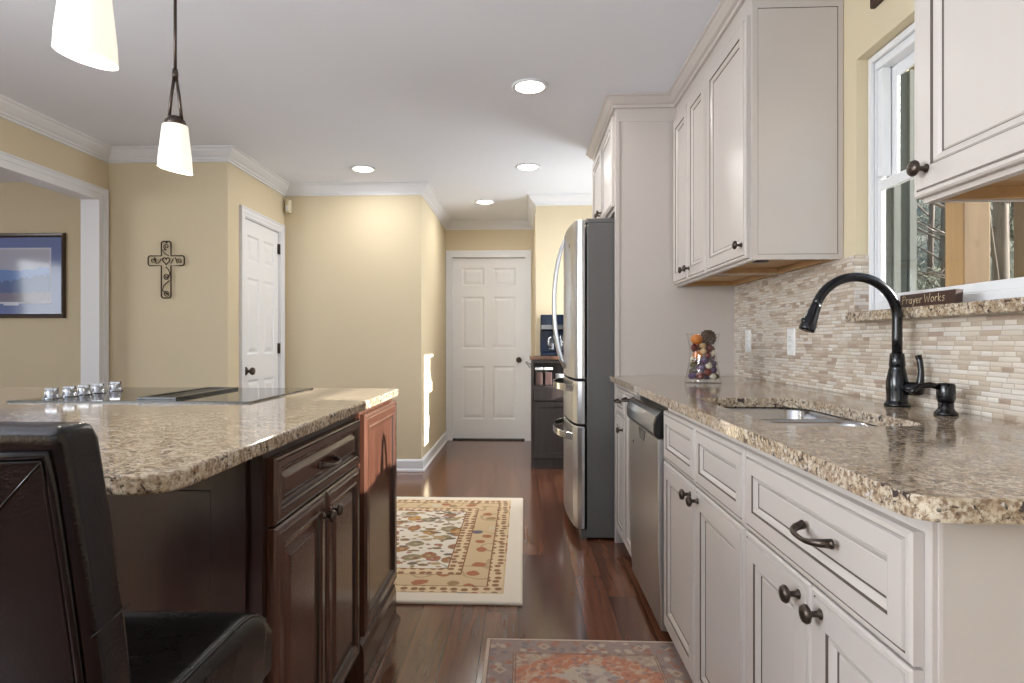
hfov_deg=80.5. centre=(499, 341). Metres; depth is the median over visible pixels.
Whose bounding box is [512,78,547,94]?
recessed light
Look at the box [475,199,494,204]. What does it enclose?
recessed light
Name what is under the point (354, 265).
wall
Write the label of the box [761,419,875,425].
basin
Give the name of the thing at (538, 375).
storage jar
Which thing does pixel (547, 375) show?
storage jar
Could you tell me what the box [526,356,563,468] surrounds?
sideboard
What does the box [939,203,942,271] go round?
tree
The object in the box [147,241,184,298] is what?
wall cross
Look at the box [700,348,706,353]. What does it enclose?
nut
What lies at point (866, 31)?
wall
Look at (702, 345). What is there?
nut
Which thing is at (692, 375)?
ball
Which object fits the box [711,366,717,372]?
ball
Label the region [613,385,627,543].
base cabinet
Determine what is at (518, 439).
threshold
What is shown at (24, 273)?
print
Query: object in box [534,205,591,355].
wall
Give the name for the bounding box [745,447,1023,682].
base cabinet
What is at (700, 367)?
ball
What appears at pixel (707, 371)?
berry
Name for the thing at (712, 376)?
seed pod
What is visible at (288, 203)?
sensor
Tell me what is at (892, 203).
window
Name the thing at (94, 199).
trim
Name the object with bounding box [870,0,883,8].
wall plaque
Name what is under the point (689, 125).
upper cabinet
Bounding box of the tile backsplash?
[734,255,1023,422]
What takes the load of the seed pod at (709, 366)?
in the glass vase
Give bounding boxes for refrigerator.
[552,218,614,538]
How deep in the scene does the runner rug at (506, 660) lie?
2.06 m
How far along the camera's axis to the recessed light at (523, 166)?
4.59 m
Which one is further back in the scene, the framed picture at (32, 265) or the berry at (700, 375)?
the framed picture at (32, 265)
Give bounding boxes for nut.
[699,343,706,347]
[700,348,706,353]
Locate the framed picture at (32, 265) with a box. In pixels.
[0,233,65,317]
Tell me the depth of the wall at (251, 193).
4.54 m
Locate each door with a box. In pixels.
[245,219,279,387]
[453,258,524,437]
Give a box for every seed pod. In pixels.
[705,362,711,368]
[709,373,715,380]
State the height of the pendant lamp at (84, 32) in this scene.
0.764 m
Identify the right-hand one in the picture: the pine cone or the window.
the window
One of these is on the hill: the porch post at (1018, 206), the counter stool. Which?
the porch post at (1018, 206)
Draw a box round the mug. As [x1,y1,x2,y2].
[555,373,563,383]
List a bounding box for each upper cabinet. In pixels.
[673,56,780,286]
[706,0,842,274]
[906,0,1023,203]
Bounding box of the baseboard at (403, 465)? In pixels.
[397,431,447,471]
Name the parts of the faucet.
spout, lever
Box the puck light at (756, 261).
[752,260,768,262]
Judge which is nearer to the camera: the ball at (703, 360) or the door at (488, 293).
the ball at (703, 360)
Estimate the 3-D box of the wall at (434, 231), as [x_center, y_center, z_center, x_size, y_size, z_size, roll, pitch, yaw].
[-0.687,-0.117,6.067,0.120,2.435,1.630,0,0,2]
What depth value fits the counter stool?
0.62 m
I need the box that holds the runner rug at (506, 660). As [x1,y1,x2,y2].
[481,638,692,682]
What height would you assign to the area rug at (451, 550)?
0.016 m
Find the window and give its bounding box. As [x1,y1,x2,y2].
[868,22,1023,310]
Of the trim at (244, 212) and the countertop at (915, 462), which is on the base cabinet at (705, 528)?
the countertop at (915, 462)
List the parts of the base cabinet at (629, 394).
pull, cabinet door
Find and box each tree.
[917,199,1009,287]
[917,202,944,286]
[917,204,942,288]
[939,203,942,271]
[990,206,1013,225]
[1009,202,1013,240]
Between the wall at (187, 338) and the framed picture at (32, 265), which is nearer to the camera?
the wall at (187, 338)
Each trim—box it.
[0,94,591,229]
[0,151,108,387]
[239,205,284,387]
[446,250,530,440]
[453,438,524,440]
[586,0,745,160]
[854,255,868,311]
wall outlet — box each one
[745,329,750,351]
[787,328,795,355]
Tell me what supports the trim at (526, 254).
attached to the wall at (455, 239)
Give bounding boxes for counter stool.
[0,421,270,682]
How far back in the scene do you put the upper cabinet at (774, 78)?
2.19 m
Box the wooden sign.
[900,289,962,307]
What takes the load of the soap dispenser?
on the countertop at (915, 462)
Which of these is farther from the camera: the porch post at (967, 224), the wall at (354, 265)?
the wall at (354, 265)
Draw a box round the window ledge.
[845,297,1023,321]
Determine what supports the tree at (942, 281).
on the hill
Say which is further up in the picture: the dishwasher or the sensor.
the sensor
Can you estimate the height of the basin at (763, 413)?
0.164 m
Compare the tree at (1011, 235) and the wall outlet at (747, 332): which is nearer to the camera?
the wall outlet at (747, 332)
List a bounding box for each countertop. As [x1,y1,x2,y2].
[0,387,397,494]
[610,376,1023,524]
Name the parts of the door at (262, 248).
handle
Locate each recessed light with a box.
[350,165,375,172]
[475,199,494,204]
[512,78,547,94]
[515,163,540,170]
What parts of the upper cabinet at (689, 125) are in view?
cabinet door, knob, cabinet door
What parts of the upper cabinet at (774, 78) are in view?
cabinet door, knob, panel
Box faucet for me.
[799,272,924,406]
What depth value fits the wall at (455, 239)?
6.73 m
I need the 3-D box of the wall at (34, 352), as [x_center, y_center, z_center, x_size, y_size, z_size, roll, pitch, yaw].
[-4.398,-0.117,5.131,3.200,2.435,0.100,0,0,2]
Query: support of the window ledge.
attached to the wall at (866, 31)
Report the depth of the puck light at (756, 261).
2.36 m
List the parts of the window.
sash, sash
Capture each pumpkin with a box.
[691,334,702,343]
[692,351,703,358]
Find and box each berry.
[691,344,697,350]
[696,372,703,379]
[704,352,710,358]
[704,368,711,375]
[706,345,712,351]
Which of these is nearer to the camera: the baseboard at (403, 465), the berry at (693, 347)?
the berry at (693, 347)
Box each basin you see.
[725,407,846,419]
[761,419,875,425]
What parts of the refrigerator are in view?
handle, handle, handle, handle, door, drawer, drawer, door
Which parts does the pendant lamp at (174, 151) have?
lamp shade, rod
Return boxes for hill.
[917,199,1013,290]
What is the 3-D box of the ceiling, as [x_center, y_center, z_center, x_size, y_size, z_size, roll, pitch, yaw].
[-2.377,-1.365,1.872,7.500,0.060,10.350,0,0,2]
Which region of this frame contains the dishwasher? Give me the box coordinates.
[627,395,667,631]
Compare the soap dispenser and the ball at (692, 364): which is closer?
the soap dispenser
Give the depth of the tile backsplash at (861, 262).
2.08 m
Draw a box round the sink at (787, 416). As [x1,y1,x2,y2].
[725,407,875,425]
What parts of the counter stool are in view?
backrest, seat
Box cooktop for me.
[7,382,312,403]
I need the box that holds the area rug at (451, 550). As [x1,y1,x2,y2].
[393,497,522,605]
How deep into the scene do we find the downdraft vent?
2.03 m
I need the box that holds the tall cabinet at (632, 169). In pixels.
[592,108,733,542]
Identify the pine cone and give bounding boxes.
[700,330,716,344]
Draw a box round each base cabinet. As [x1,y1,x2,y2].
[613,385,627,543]
[621,390,639,557]
[664,408,854,682]
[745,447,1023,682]
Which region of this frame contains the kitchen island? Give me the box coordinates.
[107,399,400,682]
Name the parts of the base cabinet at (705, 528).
cabinet door, drawer, knob, knob, cabinet door, drawer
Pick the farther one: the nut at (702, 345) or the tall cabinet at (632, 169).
the tall cabinet at (632, 169)
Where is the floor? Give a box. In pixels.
[344,440,672,682]
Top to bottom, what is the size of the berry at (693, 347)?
0.033 m
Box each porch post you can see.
[945,202,989,286]
[1014,202,1023,277]
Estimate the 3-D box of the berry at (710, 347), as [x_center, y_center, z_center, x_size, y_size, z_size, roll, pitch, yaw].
[0.929,0.030,2.681,0.032,0.033,0.032,0,0,2]
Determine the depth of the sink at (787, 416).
1.91 m
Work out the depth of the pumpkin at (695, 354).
2.68 m
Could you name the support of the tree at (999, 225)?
on the hill
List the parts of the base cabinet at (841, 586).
cabinet door, knob, knob, pull, drawer, cabinet door, panel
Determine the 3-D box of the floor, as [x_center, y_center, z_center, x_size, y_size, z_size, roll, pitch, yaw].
[-2.377,1.130,1.872,7.500,0.060,10.350,0,0,2]
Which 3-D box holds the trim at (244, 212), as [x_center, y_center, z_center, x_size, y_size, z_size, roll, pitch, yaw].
[-1.885,0.057,4.751,0.091,2.086,0.785,0,0,2]
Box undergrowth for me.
[917,199,1013,289]
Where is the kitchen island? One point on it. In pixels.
(300, 535)
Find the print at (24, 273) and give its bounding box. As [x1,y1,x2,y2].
[0,249,49,301]
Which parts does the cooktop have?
control knob, control knob, control knob, control knob, control knob, glass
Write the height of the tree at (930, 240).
6.422 m
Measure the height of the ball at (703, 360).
0.031 m
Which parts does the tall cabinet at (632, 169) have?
cabinet door, cabinet door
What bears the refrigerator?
on the floor
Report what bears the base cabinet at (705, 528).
on the floor
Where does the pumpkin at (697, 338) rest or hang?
in the glass vase
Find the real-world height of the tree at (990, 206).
6.308 m
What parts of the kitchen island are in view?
panel, cabinet door, drawer, pull, knob, knob, cabinet door, panel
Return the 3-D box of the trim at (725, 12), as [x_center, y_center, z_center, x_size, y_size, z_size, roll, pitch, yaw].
[0.925,-1.303,3.220,0.706,0.064,2.171,0,0,2]
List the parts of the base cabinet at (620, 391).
cabinet door, drawer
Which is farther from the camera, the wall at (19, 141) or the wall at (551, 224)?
the wall at (551, 224)
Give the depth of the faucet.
1.73 m
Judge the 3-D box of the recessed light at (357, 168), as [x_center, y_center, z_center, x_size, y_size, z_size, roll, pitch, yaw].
[-1.054,-1.330,4.669,0.192,0.010,0.192,0,0,2]
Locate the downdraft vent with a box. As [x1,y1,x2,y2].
[137,387,237,399]
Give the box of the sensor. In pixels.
[285,200,291,212]
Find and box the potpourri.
[689,343,716,378]
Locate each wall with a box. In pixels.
[0,117,107,189]
[0,182,80,386]
[108,162,235,387]
[236,167,283,387]
[284,195,423,458]
[424,199,445,455]
[446,229,533,355]
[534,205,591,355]
[737,0,1020,422]
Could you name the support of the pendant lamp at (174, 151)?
hanging from the ceiling
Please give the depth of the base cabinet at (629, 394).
2.97 m
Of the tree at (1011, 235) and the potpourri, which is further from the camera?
the tree at (1011, 235)
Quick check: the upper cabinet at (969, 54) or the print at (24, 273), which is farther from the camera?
the print at (24, 273)
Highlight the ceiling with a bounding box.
[0,0,720,219]
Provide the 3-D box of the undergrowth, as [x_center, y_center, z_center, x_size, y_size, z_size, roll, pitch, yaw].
[9.267,-2.297,12.074,4.308,6.284,14.537,0,0,41]
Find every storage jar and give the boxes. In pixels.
[535,367,542,385]
[544,367,552,385]
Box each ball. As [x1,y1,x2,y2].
[688,372,696,378]
[690,362,698,367]
[696,364,705,370]
[700,357,708,363]
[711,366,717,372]
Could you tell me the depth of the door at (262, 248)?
4.75 m
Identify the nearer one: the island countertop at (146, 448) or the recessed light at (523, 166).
the island countertop at (146, 448)
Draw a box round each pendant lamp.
[52,0,118,70]
[157,0,192,174]
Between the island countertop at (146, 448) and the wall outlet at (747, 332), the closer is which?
the island countertop at (146, 448)
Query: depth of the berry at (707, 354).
2.67 m
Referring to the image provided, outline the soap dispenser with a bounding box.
[908,382,958,415]
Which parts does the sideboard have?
drawer, cabinet door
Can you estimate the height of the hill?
12.468 m

